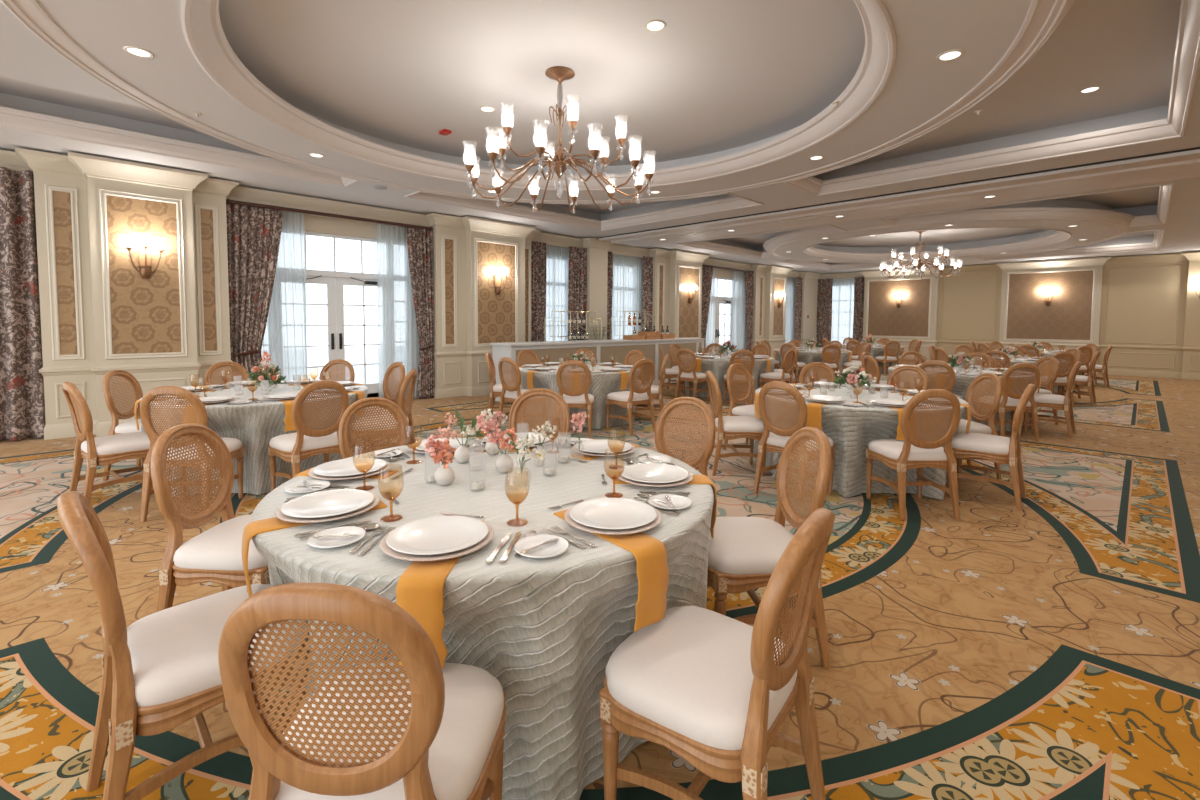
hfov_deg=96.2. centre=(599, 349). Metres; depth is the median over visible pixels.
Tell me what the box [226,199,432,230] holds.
curtain rod
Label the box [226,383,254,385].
charger plate
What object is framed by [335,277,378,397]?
door
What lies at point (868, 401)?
charger plate
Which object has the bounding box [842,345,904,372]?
tablecloth
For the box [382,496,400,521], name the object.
water goblet
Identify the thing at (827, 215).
ceiling vent
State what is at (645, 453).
fork
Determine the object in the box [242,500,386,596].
napkin
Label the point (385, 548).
charger plate
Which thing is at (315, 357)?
ground
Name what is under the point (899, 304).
wall sconce
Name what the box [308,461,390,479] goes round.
charger plate
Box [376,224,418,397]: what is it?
sheer curtain
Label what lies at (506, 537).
knife
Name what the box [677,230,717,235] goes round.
ceiling vent
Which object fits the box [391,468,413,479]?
fork
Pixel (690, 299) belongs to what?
wall sconce
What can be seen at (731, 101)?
ceiling
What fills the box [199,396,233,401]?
dinner plate
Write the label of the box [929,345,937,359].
dining chair
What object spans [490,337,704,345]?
countertop
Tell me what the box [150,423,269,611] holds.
dining chair
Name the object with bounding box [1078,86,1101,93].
recessed light
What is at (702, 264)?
curtain rod
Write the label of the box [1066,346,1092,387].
dining chair
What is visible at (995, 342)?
dining chair
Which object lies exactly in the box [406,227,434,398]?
curtain
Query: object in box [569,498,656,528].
dinner plate
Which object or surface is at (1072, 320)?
wall panel
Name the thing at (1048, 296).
wall sconce
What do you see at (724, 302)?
door
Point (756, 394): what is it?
napkin
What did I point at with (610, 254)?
curtain
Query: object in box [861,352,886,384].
dining chair
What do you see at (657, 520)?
charger plate
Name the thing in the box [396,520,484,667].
napkin
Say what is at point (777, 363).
dining chair
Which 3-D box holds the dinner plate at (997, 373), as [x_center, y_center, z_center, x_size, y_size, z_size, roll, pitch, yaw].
[5.305,0.319,7.272,0.304,0.019,0.304,0,3,0]
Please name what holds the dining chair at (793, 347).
on the floor
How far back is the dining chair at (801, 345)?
14.85 m
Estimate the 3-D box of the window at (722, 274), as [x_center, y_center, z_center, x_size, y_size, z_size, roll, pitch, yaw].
[3.752,-1.010,17.299,3.120,3.140,0.180,-3,4,-45]
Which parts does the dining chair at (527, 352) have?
cane panel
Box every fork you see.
[286,488,344,499]
[349,525,387,553]
[357,527,395,555]
[384,491,398,503]
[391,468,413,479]
[438,513,483,517]
[540,527,586,548]
[548,500,583,508]
[551,525,596,547]
[619,453,647,459]
[637,494,688,496]
[639,491,689,493]
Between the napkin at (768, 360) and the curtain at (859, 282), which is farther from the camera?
the curtain at (859, 282)
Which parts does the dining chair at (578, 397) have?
leg, cane panel, frame, seat frame, seat, leg, leg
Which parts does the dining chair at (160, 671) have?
frame, leg, leg, seat, seat frame, leg, leg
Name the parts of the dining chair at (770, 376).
seat, seat frame, leg, frame, cane panel, leg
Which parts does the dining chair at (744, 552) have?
leg, seat frame, seat, leg, cane panel, frame, leg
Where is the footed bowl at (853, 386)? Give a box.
[845,383,858,393]
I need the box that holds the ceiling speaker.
[374,186,386,189]
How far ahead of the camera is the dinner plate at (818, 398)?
4.76 m
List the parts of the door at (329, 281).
handle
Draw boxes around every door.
[306,275,336,380]
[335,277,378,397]
[713,299,717,351]
[717,300,732,353]
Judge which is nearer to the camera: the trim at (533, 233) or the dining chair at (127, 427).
the dining chair at (127, 427)
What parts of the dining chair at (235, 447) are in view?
leg, cane panel, frame, leg, leg, seat frame, seat, leg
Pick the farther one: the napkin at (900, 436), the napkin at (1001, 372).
the napkin at (1001, 372)
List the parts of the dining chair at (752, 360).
leg, seat frame, seat, cane panel, frame, leg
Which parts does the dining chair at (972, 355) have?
cane panel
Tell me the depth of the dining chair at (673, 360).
11.63 m
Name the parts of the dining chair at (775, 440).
leg, cane panel, frame, seat frame, seat, leg, leg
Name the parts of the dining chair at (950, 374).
cane panel, frame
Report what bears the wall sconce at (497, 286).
attached to the trim at (492, 317)
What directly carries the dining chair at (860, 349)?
on the floor
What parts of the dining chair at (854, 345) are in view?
cane panel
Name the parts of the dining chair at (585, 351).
cane panel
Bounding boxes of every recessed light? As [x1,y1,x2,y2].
[123,46,153,57]
[308,153,324,157]
[479,106,494,112]
[644,20,665,31]
[649,191,660,193]
[808,155,823,159]
[936,49,964,61]
[983,195,996,197]
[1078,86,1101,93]
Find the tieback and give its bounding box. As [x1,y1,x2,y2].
[233,350,260,356]
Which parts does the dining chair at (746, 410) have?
leg, cane panel, frame, seat, leg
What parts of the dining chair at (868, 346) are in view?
seat, frame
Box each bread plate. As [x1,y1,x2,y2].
[229,400,251,403]
[285,480,330,492]
[307,526,365,547]
[368,449,402,457]
[514,534,568,557]
[568,438,593,444]
[638,455,671,463]
[648,494,691,509]
[841,402,862,406]
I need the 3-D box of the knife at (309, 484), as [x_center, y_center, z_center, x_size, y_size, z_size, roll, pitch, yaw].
[-1.155,0.566,2.241,0.233,0.008,0.020,1,3,5]
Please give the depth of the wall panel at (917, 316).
19.16 m
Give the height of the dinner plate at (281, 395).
0.019 m
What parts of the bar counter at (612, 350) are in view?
post, panel, rail, post, panel, rail, post, rail, panel, rail, post, post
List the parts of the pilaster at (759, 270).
wallpaper panel, panel moulding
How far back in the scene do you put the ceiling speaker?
7.87 m
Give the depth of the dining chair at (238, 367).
6.04 m
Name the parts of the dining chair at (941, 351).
cane panel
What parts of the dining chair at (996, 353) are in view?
cane panel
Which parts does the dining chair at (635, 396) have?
leg, seat frame, seat, leg, cane panel, frame, leg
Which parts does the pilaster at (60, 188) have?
panel moulding, wallpaper panel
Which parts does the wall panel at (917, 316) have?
wallpaper panel, panel moulding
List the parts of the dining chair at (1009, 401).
leg, seat frame, seat, leg, frame, cane panel, leg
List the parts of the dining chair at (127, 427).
leg, frame, cane panel, seat, leg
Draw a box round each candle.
[428,473,434,480]
[472,463,480,469]
[473,481,481,488]
[546,468,553,473]
[560,456,567,461]
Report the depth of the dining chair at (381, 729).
1.05 m
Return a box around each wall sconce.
[124,238,164,278]
[491,266,508,294]
[688,286,696,303]
[778,294,784,307]
[892,294,903,307]
[1041,290,1056,305]
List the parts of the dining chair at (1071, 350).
cane panel, frame, leg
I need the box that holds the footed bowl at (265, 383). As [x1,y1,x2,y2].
[260,380,272,390]
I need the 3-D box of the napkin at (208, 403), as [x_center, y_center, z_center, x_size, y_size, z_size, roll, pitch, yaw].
[-3.224,0.555,4.454,0.138,0.242,0.447,0,3,0]
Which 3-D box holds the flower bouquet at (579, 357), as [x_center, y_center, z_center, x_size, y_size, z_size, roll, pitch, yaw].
[-0.283,0.141,8.157,0.335,0.239,0.330,-1,3,-26]
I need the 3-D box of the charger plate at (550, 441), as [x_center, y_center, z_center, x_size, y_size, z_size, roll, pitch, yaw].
[-0.424,0.516,3.047,0.338,0.018,0.338,3,4,37]
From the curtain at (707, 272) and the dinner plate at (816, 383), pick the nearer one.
the dinner plate at (816, 383)
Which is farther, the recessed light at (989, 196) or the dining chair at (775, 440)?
the recessed light at (989, 196)
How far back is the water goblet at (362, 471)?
2.22 m
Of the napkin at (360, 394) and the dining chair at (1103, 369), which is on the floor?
the dining chair at (1103, 369)
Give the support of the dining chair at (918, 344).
on the floor
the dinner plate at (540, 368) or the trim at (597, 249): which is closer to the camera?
the dinner plate at (540, 368)
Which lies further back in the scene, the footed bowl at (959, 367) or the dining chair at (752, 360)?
the dining chair at (752, 360)
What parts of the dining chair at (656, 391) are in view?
seat, seat frame, leg, frame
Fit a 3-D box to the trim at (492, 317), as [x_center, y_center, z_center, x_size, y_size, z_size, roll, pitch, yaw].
[-2.210,-0.825,10.886,1.580,3.375,0.940,-3,4,-45]
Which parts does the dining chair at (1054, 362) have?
seat, cane panel, frame, leg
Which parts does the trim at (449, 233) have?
panel moulding, wallpaper panel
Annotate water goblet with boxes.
[353,451,372,489]
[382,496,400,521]
[507,485,529,525]
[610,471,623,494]
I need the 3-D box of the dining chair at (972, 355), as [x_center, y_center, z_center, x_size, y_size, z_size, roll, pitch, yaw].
[6.045,0.543,8.722,0.586,0.978,0.523,-3,4,-43]
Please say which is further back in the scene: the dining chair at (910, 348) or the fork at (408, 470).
the dining chair at (910, 348)
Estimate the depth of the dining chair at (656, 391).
7.72 m
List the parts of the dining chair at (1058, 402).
leg, leg, seat, seat frame, leg, leg, frame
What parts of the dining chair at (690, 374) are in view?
leg, cane panel, frame, seat, seat frame, leg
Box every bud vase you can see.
[424,426,460,485]
[444,409,483,462]
[476,414,517,472]
[480,409,507,454]
[532,421,556,466]
[570,411,589,449]
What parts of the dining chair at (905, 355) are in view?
cane panel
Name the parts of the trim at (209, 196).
wallpaper panel, panel moulding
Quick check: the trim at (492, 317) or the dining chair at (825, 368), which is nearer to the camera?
the dining chair at (825, 368)
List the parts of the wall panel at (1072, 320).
wallpaper panel, panel moulding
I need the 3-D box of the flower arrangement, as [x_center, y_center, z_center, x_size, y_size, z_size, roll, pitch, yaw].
[-0.303,0.463,2.265,0.139,0.222,0.142,-1,4,-30]
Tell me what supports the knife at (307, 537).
on the tablecloth at (548, 630)
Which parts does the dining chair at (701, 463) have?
cane panel, leg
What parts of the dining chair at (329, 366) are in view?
cane panel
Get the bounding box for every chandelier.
[465,66,654,212]
[880,230,960,278]
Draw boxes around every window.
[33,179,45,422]
[304,214,376,279]
[715,268,732,299]
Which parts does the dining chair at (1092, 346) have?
cane panel, frame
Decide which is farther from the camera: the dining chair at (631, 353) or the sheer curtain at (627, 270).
the sheer curtain at (627, 270)
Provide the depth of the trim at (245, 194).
8.66 m
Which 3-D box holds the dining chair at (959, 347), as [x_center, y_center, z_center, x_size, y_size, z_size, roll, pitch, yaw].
[8.116,0.392,11.814,0.523,0.978,0.586,0,3,2]
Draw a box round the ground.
[307,340,727,383]
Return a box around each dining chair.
[57,491,309,799]
[61,381,149,501]
[102,370,142,480]
[140,386,244,521]
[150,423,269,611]
[205,361,249,385]
[218,583,506,799]
[268,380,348,490]
[319,359,354,381]
[338,397,409,458]
[351,369,416,455]
[363,362,404,450]
[485,353,512,414]
[497,357,546,428]
[508,388,569,436]
[517,349,539,366]
[555,360,593,438]
[574,349,596,362]
[599,508,834,799]
[606,359,654,435]
[624,350,645,407]
[635,354,667,410]
[654,397,715,476]
[659,346,685,395]
[667,344,682,388]
[675,348,709,399]
[705,343,723,353]
[706,371,765,476]
[707,427,830,667]
[723,350,754,404]
[723,363,755,449]
[751,344,768,354]
[754,381,835,505]
[756,341,779,368]
[759,349,795,387]
[761,340,770,356]
[774,346,796,382]
[780,343,805,382]
[787,340,802,346]
[799,362,836,383]
[813,344,840,383]
[822,338,828,347]
[828,341,842,348]
[843,337,855,343]
[843,343,871,369]
[846,340,860,360]
[851,342,867,373]
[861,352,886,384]
[863,355,902,388]
[865,389,960,519]
[875,340,899,374]
[877,338,890,344]
[887,365,928,389]
[898,340,921,363]
[900,351,925,364]
[903,339,917,363]
[917,360,962,399]
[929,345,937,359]
[934,347,948,363]
[947,384,1034,510]
[954,345,973,355]
[955,373,1002,479]
[967,353,992,367]
[970,341,976,352]
[977,343,989,352]
[977,363,1039,441]
[981,350,1010,367]
[989,341,1003,349]
[1005,346,1026,356]
[1017,345,1039,356]
[1023,361,1081,437]
[1033,356,1058,424]
[1038,342,1053,350]
[1041,352,1074,406]
[1058,351,1099,405]
[1060,348,1081,398]
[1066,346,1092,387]
[1079,345,1112,387]
[1081,344,1097,383]
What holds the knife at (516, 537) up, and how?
on the tablecloth at (548, 630)
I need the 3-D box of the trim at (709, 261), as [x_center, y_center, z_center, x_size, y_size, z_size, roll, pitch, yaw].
[3.857,-2.688,17.113,3.300,0.232,0.490,-3,4,-45]
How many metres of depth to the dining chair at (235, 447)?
3.88 m
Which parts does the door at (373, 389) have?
handle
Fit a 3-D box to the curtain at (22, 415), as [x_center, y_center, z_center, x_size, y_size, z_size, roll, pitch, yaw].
[-7.242,-0.496,5.894,1.536,3.155,0.190,-3,4,-45]
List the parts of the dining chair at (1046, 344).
cane panel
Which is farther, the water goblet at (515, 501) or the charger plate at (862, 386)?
the charger plate at (862, 386)
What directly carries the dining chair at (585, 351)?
on the floor
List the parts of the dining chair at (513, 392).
leg, cane panel, frame, leg, seat, seat frame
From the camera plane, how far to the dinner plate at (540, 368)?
7.62 m
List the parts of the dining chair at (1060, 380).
seat, seat frame, cane panel, frame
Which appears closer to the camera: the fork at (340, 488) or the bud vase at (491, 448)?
the fork at (340, 488)
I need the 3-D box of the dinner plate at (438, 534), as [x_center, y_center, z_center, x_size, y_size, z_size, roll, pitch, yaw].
[-0.502,0.579,1.676,0.304,0.019,0.304,1,3,5]
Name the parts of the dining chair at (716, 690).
leg, seat frame, seat, leg, frame, cane panel, leg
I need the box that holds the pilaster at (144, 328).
[68,152,207,436]
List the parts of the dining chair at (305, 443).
leg, leg, seat, seat frame, frame, cane panel, leg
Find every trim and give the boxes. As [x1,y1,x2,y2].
[0,150,33,178]
[192,178,238,385]
[226,186,429,227]
[426,213,466,398]
[462,216,535,396]
[525,229,539,341]
[531,232,582,247]
[582,238,613,339]
[608,244,649,257]
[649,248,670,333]
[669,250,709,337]
[702,258,750,271]
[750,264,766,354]
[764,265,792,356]
[787,271,799,277]
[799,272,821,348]
[820,272,863,279]
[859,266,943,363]
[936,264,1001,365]
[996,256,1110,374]
[1097,253,1188,378]
[1180,251,1199,379]
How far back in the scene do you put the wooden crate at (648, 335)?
12.22 m
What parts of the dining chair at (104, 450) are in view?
cane panel, leg, frame, leg, seat frame, seat, leg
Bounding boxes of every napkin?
[134,395,200,429]
[183,403,215,423]
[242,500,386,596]
[278,399,302,430]
[293,467,397,478]
[313,391,364,416]
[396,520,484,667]
[508,446,533,451]
[527,370,538,388]
[554,509,668,631]
[571,444,641,460]
[572,372,581,387]
[601,370,627,389]
[613,475,716,538]
[696,358,708,371]
[750,358,770,371]
[754,393,803,418]
[806,402,829,429]
[841,351,851,361]
[885,406,914,439]
[928,402,971,433]
[934,373,945,388]
[1001,372,1040,392]
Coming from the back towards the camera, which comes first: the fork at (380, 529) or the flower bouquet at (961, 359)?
the flower bouquet at (961, 359)
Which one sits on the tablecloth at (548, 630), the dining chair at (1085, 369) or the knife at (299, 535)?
the knife at (299, 535)
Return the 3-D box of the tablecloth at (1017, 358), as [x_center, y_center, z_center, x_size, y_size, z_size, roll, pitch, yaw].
[8.118,0.552,10.741,1.838,0.748,1.838,1,3,11]
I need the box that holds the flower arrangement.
[506,432,545,472]
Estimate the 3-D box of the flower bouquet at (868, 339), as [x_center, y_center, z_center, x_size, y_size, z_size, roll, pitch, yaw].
[8.137,-0.303,16.229,0.336,0.375,0.366,1,3,7]
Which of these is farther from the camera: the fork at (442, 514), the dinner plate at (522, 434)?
the dinner plate at (522, 434)
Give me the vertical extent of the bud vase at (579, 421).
0.248 m
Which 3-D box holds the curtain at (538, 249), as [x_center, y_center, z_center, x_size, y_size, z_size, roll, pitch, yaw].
[-1.365,-0.763,11.719,0.498,3.145,0.122,-3,4,-45]
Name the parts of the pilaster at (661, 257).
wallpaper panel, panel moulding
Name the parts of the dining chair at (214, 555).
leg, frame, cane panel, seat frame, seat, leg, leg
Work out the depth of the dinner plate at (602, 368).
7.56 m
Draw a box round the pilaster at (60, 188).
[15,147,96,439]
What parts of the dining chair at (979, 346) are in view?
cane panel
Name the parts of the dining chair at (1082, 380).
seat, seat frame, leg, leg, frame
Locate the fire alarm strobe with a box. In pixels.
[439,129,451,135]
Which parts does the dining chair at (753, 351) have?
cane panel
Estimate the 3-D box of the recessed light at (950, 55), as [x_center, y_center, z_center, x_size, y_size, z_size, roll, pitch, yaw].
[2.542,-2.135,3.910,0.176,0.007,0.176,-3,4,-45]
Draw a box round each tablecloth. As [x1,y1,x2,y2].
[138,383,367,497]
[250,436,713,799]
[519,363,637,428]
[680,354,773,399]
[754,384,967,499]
[773,349,851,382]
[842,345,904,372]
[888,366,1034,431]
[953,356,1065,392]
[992,351,1084,385]
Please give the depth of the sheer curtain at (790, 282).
20.40 m
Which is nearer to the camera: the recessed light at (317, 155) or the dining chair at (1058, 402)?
the recessed light at (317, 155)
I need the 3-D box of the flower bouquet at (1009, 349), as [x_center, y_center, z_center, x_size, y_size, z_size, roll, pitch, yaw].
[8.098,0.044,10.714,0.346,0.266,0.364,3,4,38]
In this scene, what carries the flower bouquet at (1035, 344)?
on the tablecloth at (1042, 353)
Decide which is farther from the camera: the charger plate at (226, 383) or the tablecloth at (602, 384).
the tablecloth at (602, 384)
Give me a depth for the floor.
2.63 m
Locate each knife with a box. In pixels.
[294,520,371,537]
[297,486,337,489]
[299,523,376,540]
[303,481,312,489]
[309,484,348,486]
[311,534,358,536]
[486,532,510,563]
[500,531,520,562]
[520,538,557,553]
[634,497,679,513]
[655,507,678,515]
[665,495,674,507]
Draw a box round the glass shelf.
[612,325,651,325]
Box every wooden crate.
[623,335,644,339]
[638,331,660,339]
[660,334,674,338]
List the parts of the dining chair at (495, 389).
leg, frame, leg, seat frame, seat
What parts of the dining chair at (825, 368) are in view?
cane panel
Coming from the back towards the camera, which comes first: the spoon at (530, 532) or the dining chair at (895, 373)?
the dining chair at (895, 373)
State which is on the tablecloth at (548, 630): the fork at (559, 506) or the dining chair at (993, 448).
the fork at (559, 506)
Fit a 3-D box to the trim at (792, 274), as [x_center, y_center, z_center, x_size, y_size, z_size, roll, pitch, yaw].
[7.015,-2.834,20.238,1.670,0.232,0.490,-3,4,-45]
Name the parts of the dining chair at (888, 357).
leg, seat frame, seat, frame, cane panel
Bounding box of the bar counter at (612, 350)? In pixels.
[490,337,704,401]
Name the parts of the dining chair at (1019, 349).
cane panel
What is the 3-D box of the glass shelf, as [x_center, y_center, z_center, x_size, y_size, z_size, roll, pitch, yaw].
[0.842,-0.595,13.096,1.282,0.008,0.290,-3,4,-45]
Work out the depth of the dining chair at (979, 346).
13.46 m
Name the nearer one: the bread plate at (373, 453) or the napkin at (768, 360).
the bread plate at (373, 453)
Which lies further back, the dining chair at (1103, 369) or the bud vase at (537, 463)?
the dining chair at (1103, 369)
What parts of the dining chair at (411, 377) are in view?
seat frame, seat, frame, cane panel, leg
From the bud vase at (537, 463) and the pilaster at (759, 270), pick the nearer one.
the bud vase at (537, 463)
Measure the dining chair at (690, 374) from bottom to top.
0.978 m
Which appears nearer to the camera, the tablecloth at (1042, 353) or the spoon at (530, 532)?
the spoon at (530, 532)
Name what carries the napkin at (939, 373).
on the tablecloth at (962, 382)
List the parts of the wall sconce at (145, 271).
arm, lamp shade, arm, arm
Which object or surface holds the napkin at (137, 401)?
on the tablecloth at (254, 424)
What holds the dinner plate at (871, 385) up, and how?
on the charger plate at (862, 386)
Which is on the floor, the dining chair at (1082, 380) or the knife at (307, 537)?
the dining chair at (1082, 380)
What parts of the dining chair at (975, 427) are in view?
leg, seat, cane panel, frame, leg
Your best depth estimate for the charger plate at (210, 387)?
5.13 m
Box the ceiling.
[0,0,1199,273]
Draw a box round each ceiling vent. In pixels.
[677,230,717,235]
[779,214,835,222]
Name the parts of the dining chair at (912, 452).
leg, leg, seat, seat frame, leg, frame, cane panel, leg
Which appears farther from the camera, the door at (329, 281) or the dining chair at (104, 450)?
the door at (329, 281)
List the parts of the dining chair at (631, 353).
cane panel, frame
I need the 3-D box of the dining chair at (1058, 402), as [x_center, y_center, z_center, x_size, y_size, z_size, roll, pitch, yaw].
[6.015,0.624,7.189,0.523,0.978,0.586,-3,4,-44]
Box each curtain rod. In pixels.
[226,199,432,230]
[702,264,753,272]
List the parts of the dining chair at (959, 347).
cane panel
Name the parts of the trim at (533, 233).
wallpaper panel, panel moulding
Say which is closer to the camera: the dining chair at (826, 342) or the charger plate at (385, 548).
the charger plate at (385, 548)
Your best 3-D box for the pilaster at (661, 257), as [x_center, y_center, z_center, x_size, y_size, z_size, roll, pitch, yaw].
[1.522,-1.004,14.723,0.900,3.372,0.735,-3,4,-45]
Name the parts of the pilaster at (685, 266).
wallpaper panel, panel moulding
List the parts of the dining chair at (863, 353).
frame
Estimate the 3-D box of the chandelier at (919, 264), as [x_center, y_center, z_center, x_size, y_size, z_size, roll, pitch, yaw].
[8.115,-2.436,13.662,1.778,1.170,1.778,2,3,21]
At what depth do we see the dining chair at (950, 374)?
7.00 m
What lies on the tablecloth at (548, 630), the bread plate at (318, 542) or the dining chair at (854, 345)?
the bread plate at (318, 542)
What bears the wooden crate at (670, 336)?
on the bar counter at (612, 350)
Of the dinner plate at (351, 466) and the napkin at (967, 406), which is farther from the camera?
the napkin at (967, 406)
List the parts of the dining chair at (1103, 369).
seat, leg, leg, frame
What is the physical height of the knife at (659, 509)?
0.008 m
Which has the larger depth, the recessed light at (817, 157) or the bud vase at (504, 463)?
the recessed light at (817, 157)
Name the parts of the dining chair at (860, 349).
frame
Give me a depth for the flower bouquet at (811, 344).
13.48 m
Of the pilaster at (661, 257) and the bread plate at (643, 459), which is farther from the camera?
the pilaster at (661, 257)
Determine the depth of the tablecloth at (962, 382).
7.25 m
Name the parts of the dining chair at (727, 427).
cane panel, frame, leg, seat frame, seat, leg, leg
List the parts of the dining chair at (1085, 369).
cane panel, frame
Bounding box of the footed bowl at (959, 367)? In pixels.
[955,363,963,370]
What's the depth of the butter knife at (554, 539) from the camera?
1.63 m
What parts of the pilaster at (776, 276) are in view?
wallpaper panel, panel moulding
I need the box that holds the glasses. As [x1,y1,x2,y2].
[592,327,608,339]
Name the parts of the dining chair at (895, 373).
cane panel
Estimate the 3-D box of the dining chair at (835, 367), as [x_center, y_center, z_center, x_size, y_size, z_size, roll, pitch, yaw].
[5.272,0.338,12.489,0.523,0.978,0.586,0,3,1]
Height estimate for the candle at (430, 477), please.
0.145 m
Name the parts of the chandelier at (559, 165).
bulb, arm, arm, arm, arm, arm, arm, bulb, arm, arm, stem, scroll crown, arm, arm, arm, arm, arm, arm, bulb, arm, arm, arm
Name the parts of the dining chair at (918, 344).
frame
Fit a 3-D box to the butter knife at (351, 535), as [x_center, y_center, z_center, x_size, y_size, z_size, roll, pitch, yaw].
[-0.833,0.586,1.694,0.148,0.002,0.016,0,3,-2]
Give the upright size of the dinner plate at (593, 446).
0.019 m
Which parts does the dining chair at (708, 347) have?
cane panel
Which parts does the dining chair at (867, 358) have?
cane panel, frame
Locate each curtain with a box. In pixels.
[0,167,44,440]
[226,203,282,381]
[261,211,307,380]
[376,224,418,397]
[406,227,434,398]
[531,241,546,341]
[546,245,568,340]
[568,246,586,340]
[607,251,612,339]
[612,254,642,338]
[642,256,652,330]
[701,266,712,353]
[706,268,714,353]
[732,271,746,353]
[745,272,753,351]
[785,277,795,346]
[794,277,801,346]
[816,278,832,347]
[831,278,853,346]
[853,277,864,343]
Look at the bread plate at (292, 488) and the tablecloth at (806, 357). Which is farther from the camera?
the tablecloth at (806, 357)
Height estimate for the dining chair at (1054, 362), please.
0.978 m
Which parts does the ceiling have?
coffer moulding, coffer moulding, coffer moulding, coffer moulding, coffer moulding, coffer moulding, coffer moulding, coffer moulding, coffer moulding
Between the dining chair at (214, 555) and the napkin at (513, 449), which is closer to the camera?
the dining chair at (214, 555)
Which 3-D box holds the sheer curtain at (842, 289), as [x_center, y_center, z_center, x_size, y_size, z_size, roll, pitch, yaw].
[9.405,-1.182,20.967,0.080,3.135,1.600,-3,4,-45]
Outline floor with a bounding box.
[0,373,1199,799]
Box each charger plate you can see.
[187,397,236,403]
[190,387,212,391]
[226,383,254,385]
[262,397,294,399]
[275,493,379,522]
[287,380,320,383]
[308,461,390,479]
[380,519,493,560]
[408,441,473,453]
[500,439,554,446]
[564,505,661,534]
[572,444,635,455]
[616,468,692,486]
[805,397,846,402]
[807,383,838,386]
[862,386,896,388]
[868,401,904,406]
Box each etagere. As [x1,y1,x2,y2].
[550,311,601,340]
[611,311,656,338]
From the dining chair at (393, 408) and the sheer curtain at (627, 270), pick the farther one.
the sheer curtain at (627, 270)
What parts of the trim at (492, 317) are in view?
wallpaper panel, panel moulding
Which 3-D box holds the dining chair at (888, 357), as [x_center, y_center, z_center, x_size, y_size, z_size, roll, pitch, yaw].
[8.123,0.212,15.195,0.523,0.978,0.586,0,3,-2]
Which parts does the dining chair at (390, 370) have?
seat, cane panel, frame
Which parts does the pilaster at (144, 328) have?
panel moulding, wallpaper panel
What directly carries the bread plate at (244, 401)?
on the tablecloth at (254, 424)
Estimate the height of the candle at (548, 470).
0.145 m
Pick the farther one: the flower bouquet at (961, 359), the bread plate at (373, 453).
the flower bouquet at (961, 359)
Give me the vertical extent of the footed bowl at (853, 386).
0.118 m
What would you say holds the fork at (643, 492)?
on the tablecloth at (548, 630)
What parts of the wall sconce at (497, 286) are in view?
lamp shade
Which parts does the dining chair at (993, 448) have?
leg, leg, seat, seat frame, leg, leg, frame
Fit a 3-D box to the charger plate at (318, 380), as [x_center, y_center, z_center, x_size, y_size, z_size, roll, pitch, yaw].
[-3.220,0.349,5.864,0.338,0.018,0.338,3,4,36]
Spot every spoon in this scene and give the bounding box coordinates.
[337,524,380,534]
[514,530,536,556]
[626,461,654,463]
[638,494,666,503]
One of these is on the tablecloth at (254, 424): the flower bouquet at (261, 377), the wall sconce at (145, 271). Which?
the flower bouquet at (261, 377)
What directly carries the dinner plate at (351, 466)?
on the charger plate at (311, 473)
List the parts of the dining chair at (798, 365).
cane panel, frame, seat, leg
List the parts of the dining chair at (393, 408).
cane panel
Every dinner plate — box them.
[181,386,210,390]
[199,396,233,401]
[228,380,255,384]
[264,393,297,398]
[281,489,374,517]
[289,379,319,382]
[313,458,386,475]
[336,381,353,384]
[386,516,488,554]
[411,437,469,449]
[503,432,551,443]
[523,364,542,366]
[534,367,554,369]
[542,362,559,363]
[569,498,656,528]
[575,439,631,452]
[602,362,619,364]
[602,368,622,369]
[615,365,632,366]
[620,463,688,482]
[807,396,844,401]
[809,382,837,385]
[865,384,894,387]
[870,399,906,404]
[907,390,924,393]
[980,372,1003,374]
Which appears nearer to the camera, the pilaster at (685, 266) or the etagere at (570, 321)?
the etagere at (570, 321)
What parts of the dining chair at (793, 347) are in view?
seat, frame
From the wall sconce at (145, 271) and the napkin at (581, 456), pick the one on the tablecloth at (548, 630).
the napkin at (581, 456)
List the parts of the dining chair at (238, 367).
cane panel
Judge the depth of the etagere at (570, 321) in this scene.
11.66 m
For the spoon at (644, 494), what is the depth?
2.12 m
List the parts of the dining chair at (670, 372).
frame, seat frame, seat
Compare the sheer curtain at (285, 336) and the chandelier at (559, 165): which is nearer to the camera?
the chandelier at (559, 165)
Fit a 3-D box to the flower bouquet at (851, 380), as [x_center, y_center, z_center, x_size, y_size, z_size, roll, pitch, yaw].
[2.481,0.283,5.303,0.372,0.293,0.390,1,3,11]
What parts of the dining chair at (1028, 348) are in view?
cane panel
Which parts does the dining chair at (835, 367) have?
seat, cane panel, frame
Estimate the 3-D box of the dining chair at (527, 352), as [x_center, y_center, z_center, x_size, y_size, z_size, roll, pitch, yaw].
[-1.052,0.494,8.802,0.523,0.978,0.586,-2,4,-42]
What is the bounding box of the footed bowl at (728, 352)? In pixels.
[723,350,730,356]
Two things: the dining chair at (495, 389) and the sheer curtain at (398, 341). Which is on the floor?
the dining chair at (495, 389)
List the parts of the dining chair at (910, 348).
frame, cane panel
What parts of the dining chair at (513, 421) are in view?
cane panel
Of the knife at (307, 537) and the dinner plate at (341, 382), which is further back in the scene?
the dinner plate at (341, 382)
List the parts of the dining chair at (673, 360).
leg, cane panel, frame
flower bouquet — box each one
[246,351,285,390]
[572,351,593,362]
[716,338,737,356]
[804,339,820,349]
[833,364,876,393]
[864,334,875,343]
[948,352,973,370]
[999,346,1017,356]
[1028,341,1042,348]
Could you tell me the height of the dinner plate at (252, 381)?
0.019 m
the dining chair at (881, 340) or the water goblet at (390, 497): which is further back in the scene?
the dining chair at (881, 340)
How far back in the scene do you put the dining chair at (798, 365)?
12.59 m
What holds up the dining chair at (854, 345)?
on the floor

